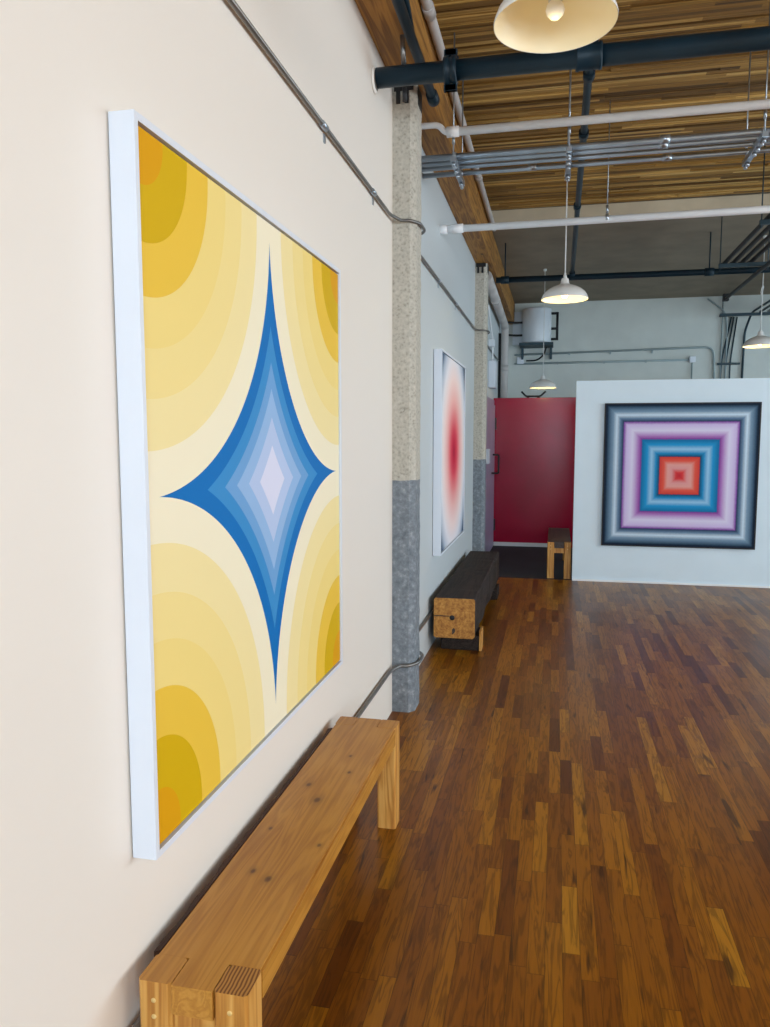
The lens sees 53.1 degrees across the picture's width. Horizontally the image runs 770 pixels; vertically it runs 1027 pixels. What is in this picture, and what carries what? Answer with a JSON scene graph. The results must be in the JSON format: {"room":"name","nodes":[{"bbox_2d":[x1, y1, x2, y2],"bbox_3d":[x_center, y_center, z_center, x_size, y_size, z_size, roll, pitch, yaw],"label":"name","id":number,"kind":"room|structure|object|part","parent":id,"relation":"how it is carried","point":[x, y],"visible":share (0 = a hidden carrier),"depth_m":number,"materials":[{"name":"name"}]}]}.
{"room":"museum","nodes":[
{"label":"museum","id":0,"kind":"room"},
{"bbox_2d":[0,0,500,1026],"bbox_3d":[-0.036,-1.003,4.695,0.200,4.720,19.700,1,6,12],"label":"wall","id":1,"kind":"structure","parent":0,"point":[82,918],"depth_m":1.72,"materials":[{"name":"beige paint"}]},
{"bbox_2d":[108,109,342,859],"bbox_3d":[-0.393,-0.103,2.537,0.061,1.696,1.636,1,6,12],"label":"painting","id":2,"kind":"object","parent":1,"relation":"attached to","point":[228,323],"visible":1,"depth_m":2.09,"materials":[{"name":"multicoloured paint"}]},
{"bbox_2d":[131,608,433,1026],"bbox_3d":[0.133,0.946,4.797,0.167,0.060,8.800,1,6,12],"label":"conduit","id":3,"kind":"object","parent":1,"relation":"attached to","point":[137,1023],"visible":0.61,"depth_m":4.47,"materials":[{"name":"metal"}]},
{"bbox_2d":[227,0,498,360],"bbox_3d":[0.553,-1.881,6.433,0.166,0.058,12.700,1,6,12],"label":"conduit","id":4,"kind":"object","parent":1,"relation":"attached to","point":[234,5],"visible":0.85,"depth_m":3.12,"materials":[{"name":"metal"}]},
{"bbox_2d":[355,0,514,323],"bbox_3d":[0.156,-2.663,4.489,0.192,0.355,19.280,1,6,12],"label":"timber beam","id":5,"kind":"structure","parent":1,"relation":"attached to","point":[381,20],"depth_m":5.30,"materials":[{"name":"brown wood"}]},
{"bbox_2d":[391,0,439,106],"bbox_3d":[-0.435,-2.148,1.291,0.072,0.125,6.730,1,6,12],"label":"pipe","id":6,"kind":"object","parent":5,"relation":"attached to","point":[402,8],"visible":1,"depth_m":3.79,"materials":[{"name":"metal"}]},
{"bbox_2d":[420,0,495,231],"bbox_3d":[-0.056,-2.662,2.907,0.068,0.098,12.134,1,6,12],"label":"drain pipe","id":7,"kind":"object","parent":5,"relation":"attached to","point":[428,8],"visible":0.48,"depth_m":5.28,"materials":[{"name":"white metal"}]},
{"bbox_2d":[433,349,465,555],"bbox_3d":[0.598,-0.559,6.985,0.066,1.660,1.640,1,6,12],"label":"painting","id":8,"kind":"object","parent":1,"relation":"attached to","point":[449,373],"visible":1,"depth_m":6.60,"materials":[{"name":"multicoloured paint"}]},
{"bbox_2d":[485,396,499,550],"bbox_3d":[1.544,-0.533,11.125,0.143,2.270,1.890,1,6,12],"label":"door","id":9,"kind":"structure","parent":1,"relation":"in","point":[491,420],"depth_m":11.24,"materials":[{"name":"purple paint"}]},
{"bbox_3d":[1.484,-0.534,11.138,0.019,2.270,1.890,1,6,12],"label":"frame","id":10,"kind":"part","parent":9,"relation":"part of","materials":[{"name":"purple paint"}]},
{"bbox_3d":[1.651,-0.741,11.498,0.103,0.298,0.228,1,6,12],"label":"handle","id":11,"kind":"part","parent":9,"relation":"part of","materials":[{"name":"black metal"}]},
{"bbox_2d":[488,305,496,388],"bbox_3d":[1.486,-2.304,10.787,0.099,1.041,1.055,1,6,12],"label":"wall box","id":12,"kind":"object","parent":1,"relation":"attached to","point":[492,365],"visible":0.92,"depth_m":10.99,"materials":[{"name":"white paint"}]},
{"bbox_2d":[371,26,769,101],"bbox_3d":[3.581,-2.208,3.197,7.454,0.310,0.136,1,6,12],"label":"pipe","id":13,"kind":"object","parent":1,"relation":"attached to","point":[596,55],"visible":0.97,"depth_m":3.75,"materials":[{"name":"metal"}]},
{"bbox_3d":[0.092,-2.364,3.936,0.026,0.144,0.064,1,6,12],"label":"rod","id":14,"kind":"part","parent":13,"relation":"part of","materials":[{"name":"metal"}]},
{"bbox_2d":[421,99,769,137],"bbox_3d":[3.793,-2.381,4.172,7.465,0.104,0.065,1,6,12],"label":"pipe","id":15,"kind":"object","parent":1,"relation":"attached to","point":[450,131],"visible":0.94,"depth_m":4.70,"materials":[{"name":"metal"}]},
{"bbox_2d":[492,193,769,222],"bbox_3d":[4.680,-3.294,8.069,7.465,0.189,0.030,1,6,12],"label":"beam","id":16,"kind":"structure","parent":1,"relation":"attached to","point":[755,199],"depth_m":8.47,"materials":[{"name":"beige paint"}]},
{"bbox_2d":[262,546,769,1026],"bbox_3d":[3.706,1.367,4.096,7.465,0.120,19.300,1,6,12],"label":"floor","id":17,"kind":"structure","parent":0,"point":[581,836],"depth_m":3.30,"materials":[{"name":"brown wood"}]},
{"bbox_2d":[139,716,398,1026],"bbox_3d":[-0.265,1.223,2.616,0.292,0.456,1.734,1,6,12],"label":"bench","id":18,"kind":"object","parent":17,"relation":"on","point":[216,966],"visible":1,"depth_m":2.14,"materials":[{"name":"brown wood"}]},
{"bbox_3d":[-0.522,1.299,1.837,0.082,0.456,0.092,1,6,12],"label":"leg","id":19,"kind":"part","parent":18,"relation":"part of","materials":[{"name":"brown wood"}]},
{"bbox_3d":[-0.339,1.303,1.797,0.082,0.456,0.092,1,6,12],"label":"leg","id":20,"kind":"part","parent":18,"relation":"part of","materials":[{"name":"brown wood"}]},
{"bbox_3d":[-0.168,1.143,3.431,0.082,0.456,0.092,1,6,12],"label":"leg","id":21,"kind":"part","parent":18,"relation":"part of","materials":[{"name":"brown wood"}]},
{"bbox_3d":[0.015,1.147,3.391,0.082,0.456,0.092,1,6,12],"label":"leg","id":22,"kind":"part","parent":18,"relation":"part of","materials":[{"name":"brown wood"}]},
{"bbox_2d":[392,85,421,712],"bbox_3d":[0.112,-0.632,4.728,0.191,3.735,0.222,1,6,12],"label":"concrete column","id":23,"kind":"structure","parent":17,"relation":"on","point":[407,117],"depth_m":4.63,"materials":[{"name":"beige concrete"}]},
{"bbox_2d":[394,85,421,112],"bbox_3d":[0.166,-2.426,4.490,0.231,0.113,0.098,-5,8,-44],"label":"bracket","id":24,"kind":"object","parent":23,"relation":"attached to","point":[397,90],"visible":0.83,"depth_m":4.44,"materials":[{"name":"black metal"}]},
{"bbox_3d":[0.108,-2.455,4.430,0.114,0.043,0.008,1,6,12],"label":"plate","id":25,"kind":"part","parent":24,"relation":"part of","materials":[{"name":"black metal"}]},
{"bbox_3d":[0.201,-2.435,4.533,0.012,0.103,0.140,1,6,12],"label":"plate","id":26,"kind":"part","parent":24,"relation":"part of","materials":[{"name":"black metal"}]},
{"bbox_2d":[434,551,498,650],"bbox_3d":[0.849,0.765,7.346,0.370,0.444,2.602,1,6,12],"label":"bench","id":27,"kind":"object","parent":17,"relation":"on","point":[459,606],"visible":1,"depth_m":6.23,"materials":[{"name":"black wood"}]},
{"bbox_2d":[472,263,488,550],"bbox_3d":[1.126,-1.080,9.296,0.191,3.735,0.222,1,6,12],"label":"concrete column","id":28,"kind":"structure","parent":17,"relation":"on","point":[481,279],"depth_m":9.18,"materials":[{"name":"beige concrete"}]},
{"bbox_2d":[476,263,488,274],"bbox_3d":[1.181,-2.874,9.057,0.231,0.113,0.098,-5,8,-44],"label":"bracket","id":29,"kind":"object","parent":28,"relation":"attached to","point":[482,265],"visible":0.98,"depth_m":9.00,"materials":[{"name":"black metal"}]},
{"bbox_3d":[1.122,-2.903,8.997,0.114,0.043,0.008,1,6,12],"label":"plate","id":30,"kind":"part","parent":29,"relation":"part of","materials":[{"name":"black metal"}]},
{"bbox_2d":[488,271,508,397],"bbox_3d":[1.633,-1.275,11.350,0.145,3.722,3.730,1,6,12],"label":"drain pipe","id":31,"kind":"object","parent":17,"relation":"on","point":[495,300],"visible":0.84,"depth_m":12.89,"materials":[{"name":"white metal"}]},
{"bbox_2d":[498,333,500,397],"bbox_3d":[1.876,-1.249,12.736,0.044,3.400,0.042,1,6,12],"label":"pipe","id":32,"kind":"object","parent":17,"relation":"on","point":[499,337],"visible":0.34,"depth_m":12.60,"materials":[{"name":"metal"}]},
{"bbox_2d":[547,528,570,578],"bbox_3d":[2.273,0.496,10.075,0.282,0.446,1.532,1,6,12],"label":"bench","id":33,"kind":"object","parent":17,"relation":"on","point":[559,539],"visible":1,"depth_m":9.35,"materials":[{"name":"brown wood"}]},
{"bbox_3d":[2.020,0.563,9.399,0.082,0.446,0.092,1,6,12],"label":"leg","id":34,"kind":"part","parent":33,"relation":"part of","materials":[{"name":"brown wood"}]},
{"bbox_3d":[2.273,0.311,10.058,0.282,0.072,1.530,1,6,12],"label":"seat","id":35,"kind":"part","parent":33,"relation":"part of","materials":[{"name":"brown wood"}]},
{"bbox_3d":[2.216,0.567,9.356,0.082,0.446,0.092,1,6,12],"label":"leg","id":36,"kind":"part","parent":33,"relation":"part of","materials":[{"name":"brown wood"}]},
{"bbox_2d":[493,397,575,547],"bbox_3d":[2.329,-0.641,12.067,1.263,2.320,0.140,1,6,12],"label":"wall","id":37,"kind":"structure","parent":0,"point":[535,437],"depth_m":11.99,"materials":[{"name":"paint"}]},
{"bbox_2d":[493,542,546,546],"bbox_3d":[2.242,0.490,12.114,1.065,0.060,0.019,1,6,12],"label":"baseboard","id":38,"kind":"structure","parent":37,"relation":"attached to","point":[494,543],"depth_m":12.13,"materials":[{"name":"white paint"}]},
{"bbox_2d":[521,391,545,397],"bbox_3d":[2.305,-1.851,11.954,0.390,0.110,0.080,1,6,12],"label":"metal rack","id":39,"kind":"object","parent":37,"relation":"on","point":[522,392],"visible":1,"depth_m":11.94,"materials":[{"name":"black metal"}]},
{"bbox_2d":[432,0,769,209],"bbox_3d":[3.150,-2.784,1.163,7.465,0.146,14.150,1,6,12],"label":"ceiling","id":40,"kind":"structure","parent":0,"point":[715,79],"depth_m":5.94,"materials":[{"name":"brown wood"}]},
{"bbox_2d":[450,32,464,189],"bbox_3d":[0.496,-2.700,5.203,0.036,0.842,0.520,1,6,12],"label":"hanger","id":41,"kind":"object","parent":40,"relation":"hanging from","point":[458,172],"visible":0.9,"depth_m":5.14,"materials":[{"name":"metal"}]},
{"bbox_3d":[0.445,-2.677,4.974,0.009,0.842,0.009,4,7,35],"label":"rod","id":42,"kind":"part","parent":41,"relation":"part of","materials":[{"name":"metal"}]},
{"bbox_3d":[0.547,-2.722,5.431,0.009,0.842,0.009,-1,6,-10],"label":"rod","id":43,"kind":"part","parent":41,"relation":"part of","materials":[{"name":"metal"}]},
{"bbox_2d":[421,127,769,162],"bbox_3d":[3.836,-2.281,4.317,7.440,0.057,0.051,1,6,12],"label":"conduit","id":44,"kind":"object","parent":41,"relation":"attached to","point":[662,139],"visible":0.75,"depth_m":4.84,"materials":[{"name":"metal"}]},
{"bbox_2d":[421,135,769,166],"bbox_3d":[3.855,-2.289,4.404,7.440,0.057,0.051,1,6,12],"label":"conduit","id":45,"kind":"object","parent":41,"relation":"attached to","point":[747,138],"visible":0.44,"depth_m":4.94,"materials":[{"name":"metal"}]},
{"bbox_2d":[421,140,769,171],"bbox_3d":[3.874,-2.293,4.492,7.440,0.049,0.043,1,6,12],"label":"conduit","id":46,"kind":"object","parent":41,"relation":"attached to","point":[738,144],"visible":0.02,"depth_m":5.03,"materials":[{"name":"metal"}]},
{"bbox_2d":[423,147,769,178],"bbox_3d":[3.908,-2.325,4.667,7.450,0.051,0.045,1,6,12],"label":"conduit","id":47,"kind":"object","parent":41,"relation":"attached to","point":[669,156],"visible":0.97,"depth_m":5.20,"materials":[{"name":"metal"}]},
{"bbox_2d":[493,0,618,53],"bbox_3d":[0.539,-2.198,2.381,0.388,1.290,0.388,1,6,12],"label":"pendant lamp","id":48,"kind":"object","parent":40,"relation":"hanging from","point":[530,26],"visible":1,"depth_m":2.55,"materials":[{"name":"white metal"}]},
{"bbox_3d":[0.539,-1.597,2.440,0.060,0.058,0.060,1,6,12],"label":"bulb","id":49,"kind":"part","parent":48,"relation":"part of","materials":[{"name":"white glass"}]},
{"bbox_2d":[541,138,587,303],"bbox_3d":[1.512,-2.518,6.415,0.388,1.440,0.388,1,6,12],"label":"pendant lamp","id":50,"kind":"object","parent":40,"relation":"hanging from","point":[565,292],"visible":0.91,"depth_m":6.42,"materials":[{"name":"white metal"}]},
{"bbox_3d":[1.512,-1.889,6.476,0.388,0.177,0.388,1,6,12],"label":"lamp shade","id":51,"kind":"part","parent":50,"relation":"part of","materials":[{"name":"white metal"}]},
{"bbox_3d":[1.512,-2.623,6.404,0.010,1.230,0.010,4,7,35],"label":"cord","id":52,"kind":"part","parent":50,"relation":"part of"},
{"bbox_2d":[565,70,571,181],"bbox_3d":[1.211,-2.684,5.045,0.036,0.842,0.520,1,6,12],"label":"hanger","id":53,"kind":"object","parent":40,"relation":"hanging from","point":[569,147],"visible":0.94,"depth_m":4.85,"materials":[{"name":"metal"}]},
{"bbox_3d":[1.261,-2.707,5.274,0.009,0.842,0.009,4,7,35],"label":"rod","id":54,"kind":"part","parent":53,"relation":"part of","materials":[{"name":"metal"}]},
{"bbox_3d":[1.160,-2.662,4.817,0.009,0.842,0.009,-1,6,-10],"label":"rod","id":55,"kind":"part","parent":53,"relation":"part of","materials":[{"name":"metal"}]},
{"bbox_2d":[605,101,610,219],"bbox_3d":[1.740,-2.740,5.993,0.024,0.916,0.066,1,6,12],"label":"hanger","id":56,"kind":"object","parent":40,"relation":"hanging from","point":[607,205],"visible":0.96,"depth_m":6.00,"materials":[{"name":"metal"}]},
{"bbox_2d":[439,205,769,233],"bbox_3d":[4.087,-2.260,5.518,7.465,0.094,0.071,1,6,12],"label":"pipe","id":57,"kind":"object","parent":56,"relation":"hanging from","point":[454,228],"visible":0.9,"depth_m":6.02,"materials":[{"name":"metal"}]},
{"bbox_3d":[1.740,-2.785,5.988,0.008,0.826,0.007,1,6,12],"label":"rod","id":58,"kind":"part","parent":56,"relation":"part of","materials":[{"name":"metal"}]},
{"bbox_2d":[742,5,769,169],"bbox_3d":[2.322,-2.660,4.801,0.036,0.842,0.520,1,6,12],"label":"hanger","id":59,"kind":"object","parent":40,"relation":"hanging from","point":[751,153],"visible":0.9,"depth_m":4.74,"materials":[{"name":"metal"}]},
{"bbox_3d":[2.373,-2.683,5.029,0.009,0.842,0.009,-1,6,-10],"label":"rod","id":60,"kind":"part","parent":59,"relation":"part of","materials":[{"name":"metal"}]},
{"bbox_3d":[2.271,-2.638,4.573,0.009,0.842,0.009,-1,6,-10],"label":"rod","id":61,"kind":"part","parent":59,"relation":"part of","materials":[{"name":"metal"}]},
{"bbox_2d":[759,145,769,227],"bbox_3d":[3.532,-2.878,6.651,0.520,0.770,0.040,1,6,12],"label":"hanger","id":62,"kind":"object","parent":40,"relation":"hanging from","point":[762,221],"visible":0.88,"depth_m":6.71,"materials":[{"name":"metal"}]},
{"bbox_2d":[720,213,769,268],"bbox_3d":[3.384,-2.602,6.865,0.056,0.056,3.700,1,6,12],"label":"conduit","id":63,"kind":"object","parent":62,"relation":"attached to","point":[743,243],"visible":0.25,"depth_m":7.59,"materials":[{"name":"metal"}]},
{"bbox_2d":[729,225,769,268],"bbox_3d":[3.472,-2.600,6.846,0.056,0.056,3.700,1,6,12],"label":"conduit","id":64,"kind":"object","parent":62,"relation":"attached to","point":[767,228],"visible":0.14,"depth_m":7.62,"materials":[{"name":"metal"}]},
{"bbox_2d":[736,233,769,267],"bbox_3d":[3.560,-2.599,6.827,0.056,0.056,3.700,1,6,12],"label":"conduit","id":65,"kind":"object","parent":62,"relation":"attached to","point":[767,237],"visible":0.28,"depth_m":7.83,"materials":[{"name":"metal"}]},
{"bbox_2d":[746,242,769,267],"bbox_3d":[3.648,-2.597,6.808,0.056,0.056,3.700,1,6,12],"label":"conduit","id":66,"kind":"object","parent":62,"relation":"attached to","point":[767,246],"visible":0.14,"depth_m":8.01,"materials":[{"name":"metal"}]},
{"bbox_3d":[3.293,-2.883,6.704,0.011,0.770,0.011,-1,6,-10],"label":"rod","id":67,"kind":"part","parent":62,"relation":"part of","materials":[{"name":"metal"}]},
{"bbox_2d":[491,192,769,303],"bbox_3d":[5.236,-3.598,10.565,7.465,0.300,5.120,1,6,12],"label":"ceiling","id":68,"kind":"structure","parent":0,"point":[668,244],"depth_m":10.17,"materials":[{"name":"grey paint"}]},
{"bbox_2d":[529,269,555,388],"bbox_3d":[2.285,-2.653,11.066,0.388,1.681,0.388,1,6,12],"label":"pendant lamp","id":69,"kind":"object","parent":68,"relation":"hanging from","point":[542,383],"visible":1,"depth_m":11.04,"materials":[{"name":"white metal"}]},
{"bbox_3d":[2.285,-1.905,11.140,0.388,0.177,0.388,1,6,12],"label":"lamp shade","id":70,"kind":"part","parent":69,"relation":"part of","materials":[{"name":"white metal"}]},
{"bbox_3d":[2.285,-2.758,11.056,0.010,1.471,0.010,-1,6,-10],"label":"cord","id":71,"kind":"part","parent":69,"relation":"part of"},
{"bbox_2d":[496,232,769,283],"bbox_3d":[4.926,-3.016,8.783,7.260,0.511,0.123,1,6,12],"label":"pipe","id":72,"kind":"object","parent":68,"relation":"hanging from","point":[709,271],"visible":0.96,"depth_m":9.22,"materials":[{"name":"metal"}]},
{"bbox_2d":[570,70,594,273],"bbox_3d":[1.306,-2.544,5.033,0.067,0.130,8.830,1,6,12],"label":"pipe","id":73,"kind":"object","parent":72,"relation":"attached to","point":[588,76],"visible":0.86,"depth_m":5.31,"materials":[{"name":"metal"}]},
{"bbox_2d":[718,216,769,269],"bbox_3d":[3.910,-2.950,8.361,0.520,0.580,0.040,1,6,12],"label":"hanger","id":74,"kind":"object","parent":68,"relation":"hanging from","point":[747,264],"visible":0.72,"depth_m":8.38,"materials":[{"name":"metal"}]},
{"bbox_3d":[3.671,-2.955,8.414,0.011,0.580,0.011,-1,6,-10],"label":"rod","id":75,"kind":"part","parent":74,"relation":"part of","materials":[{"name":"metal"}]},
{"bbox_2d":[722,260,769,301],"bbox_3d":[3.929,-2.599,7.599,0.070,0.090,5.360,1,6,12],"label":"conduit","id":76,"kind":"object","parent":74,"relation":"attached to","point":[725,297],"visible":1,"depth_m":9.07,"materials":[{"name":"metal"}]},
{"bbox_2d":[742,235,769,347],"bbox_3d":[4.525,-2.664,9.230,0.388,1.301,0.388,1,6,12],"label":"pendant lamp","id":77,"kind":"object","parent":68,"relation":"hanging from","point":[759,341],"visible":0.99,"depth_m":9.22,"materials":[{"name":"white metal"}]},
{"bbox_3d":[4.525,-2.105,9.285,0.388,0.177,0.388,1,6,12],"label":"lamp shade","id":78,"kind":"part","parent":77,"relation":"part of","materials":[{"name":"white metal"}]},
{"bbox_3d":[4.525,-2.768,9.220,0.010,1.091,0.010,4,7,35],"label":"cord","id":79,"kind":"part","parent":77,"relation":"part of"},
{"bbox_2d":[508,294,769,397],"bbox_3d":[5.810,-1.851,13.347,7.865,4.720,0.200,1,6,12],"label":"wall","id":80,"kind":"structure","parent":0,"point":[685,321],"depth_m":13.43,"materials":[{"name":"paint"}]},
{"bbox_2d":[517,357,523,363],"bbox_3d":[2.438,-2.751,13.864,0.115,0.115,0.075,1,6,12],"label":"junction box","id":81,"kind":"object","parent":80,"relation":"attached to","point":[519,361],"visible":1,"depth_m":13.83,"materials":[{"name":"white paint"}]},
{"bbox_2d":[508,307,558,361],"bbox_3d":[2.594,-3.148,13.552,0.892,0.888,0.538,1,6,12],"label":"tank","id":82,"kind":"object","parent":80,"relation":"attached to","point":[529,325],"visible":0.98,"depth_m":13.36,"materials":[{"name":"white metal"}]},
{"bbox_3d":[2.394,-3.314,13.817,0.200,0.580,0.078,1,6,12],"label":"panel","id":83,"kind":"part","parent":82,"relation":"part of","materials":[{"name":"grey metal"}]},
{"bbox_2d":[519,342,552,359],"bbox_3d":[2.666,-2.859,13.564,0.580,0.244,0.538,1,6,12],"label":"shelf","id":84,"kind":"object","parent":82,"relation":"attached to","point":[524,345],"depth_m":13.53,"materials":[{"name":"metal"}]},
{"bbox_3d":[2.664,-3.284,13.514,0.500,0.610,0.500,1,6,12],"label":"tank","id":85,"kind":"part","parent":82,"relation":"part of","materials":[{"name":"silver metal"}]},
{"bbox_2d":[514,359,688,364],"bbox_3d":[3.788,-2.671,13.585,2.970,0.050,0.052,1,6,12],"label":"conduit","id":86,"kind":"object","parent":80,"relation":"attached to","point":[659,360],"visible":1,"depth_m":13.55,"materials":[{"name":"grey metal"}]},
{"bbox_2d":[515,346,714,378],"bbox_3d":[4.017,-2.268,13.574,3.438,1.266,0.052,1,6,12],"label":"conduit","id":87,"kind":"object","parent":80,"relation":"attached to","point":[696,347],"visible":0.92,"depth_m":13.43,"materials":[{"name":"grey metal"}]},
{"bbox_2d":[689,356,695,362],"bbox_3d":[5.287,-2.650,13.242,0.100,0.100,0.075,1,6,12],"label":"junction box","id":88,"kind":"object","parent":80,"relation":"attached to","point":[692,359],"visible":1,"depth_m":13.21,"materials":[{"name":"white paint"}]},
{"bbox_2d":[707,298,727,378],"bbox_3d":[5.655,-2.633,13.170,0.352,2.071,0.027,1,6,12],"label":"conduit","id":89,"kind":"object","parent":80,"relation":"attached to","point":[711,301],"visible":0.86,"depth_m":13.09,"materials":[{"name":"grey metal"}]},
{"bbox_2d":[719,302,723,378],"bbox_3d":[5.736,-2.641,13.152,0.024,2.090,0.023,1,6,12],"label":"conduit","id":90,"kind":"object","parent":80,"relation":"attached to","point":[722,302],"visible":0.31,"depth_m":13.11,"materials":[{"name":"grey metal"}]},
{"bbox_2d":[720,317,731,378],"bbox_3d":[5.809,-2.466,13.153,0.156,1.742,0.025,1,6,12],"label":"conduit","id":91,"kind":"object","parent":80,"relation":"attached to","point":[730,317],"visible":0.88,"depth_m":13.11,"materials":[{"name":"metal"}]},
{"bbox_2d":[726,317,734,362],"bbox_3d":[5.862,-2.465,13.141,0.126,1.742,0.025,1,6,12],"label":"conduit","id":92,"kind":"object","parent":80,"relation":"attached to","point":[733,317],"visible":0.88,"depth_m":13.08,"materials":[{"name":"metal"}]},
{"bbox_2d":[729,317,737,378],"bbox_3d":[5.921,-2.463,13.128,0.106,1.741,0.025,1,6,12],"label":"conduit","id":93,"kind":"object","parent":80,"relation":"attached to","point":[736,317],"visible":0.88,"depth_m":13.08,"materials":[{"name":"metal"}]},
{"bbox_2d":[717,312,769,364],"bbox_3d":[6.550,-2.899,12.731,2.000,0.805,0.402,1,6,12],"label":"strut","id":94,"kind":"object","parent":80,"relation":"attached to","point":[752,313],"visible":1,"depth_m":12.66,"materials":[{"name":"metal"}]},
{"bbox_2d":[741,300,769,377],"bbox_3d":[5.664,-2.292,11.117,0.105,1.793,4.088,1,6,12],"label":"conduit","id":95,"kind":"object","parent":80,"relation":"attached to","point":[768,301],"visible":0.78,"depth_m":13.02,"materials":[{"name":"metal"}]},
{"bbox_2d":[572,378,769,587],"bbox_3d":[3.446,-0.355,8.923,2.438,2.365,0.162,1,6,12],"label":"wall","id":96,"kind":"structure","parent":0,"point":[591,559],"depth_m":8.94,"materials":[{"name":"paint"}]},
{"bbox_2d":[601,402,761,549],"bbox_3d":[3.374,-0.434,8.838,1.680,1.660,0.040,1,6,12],"label":"painting","id":97,"kind":"object","parent":96,"relation":"attached to","point":[677,475],"visible":1,"depth_m":8.81,"materials":[{"name":"multicoloured paint"}]}
]}

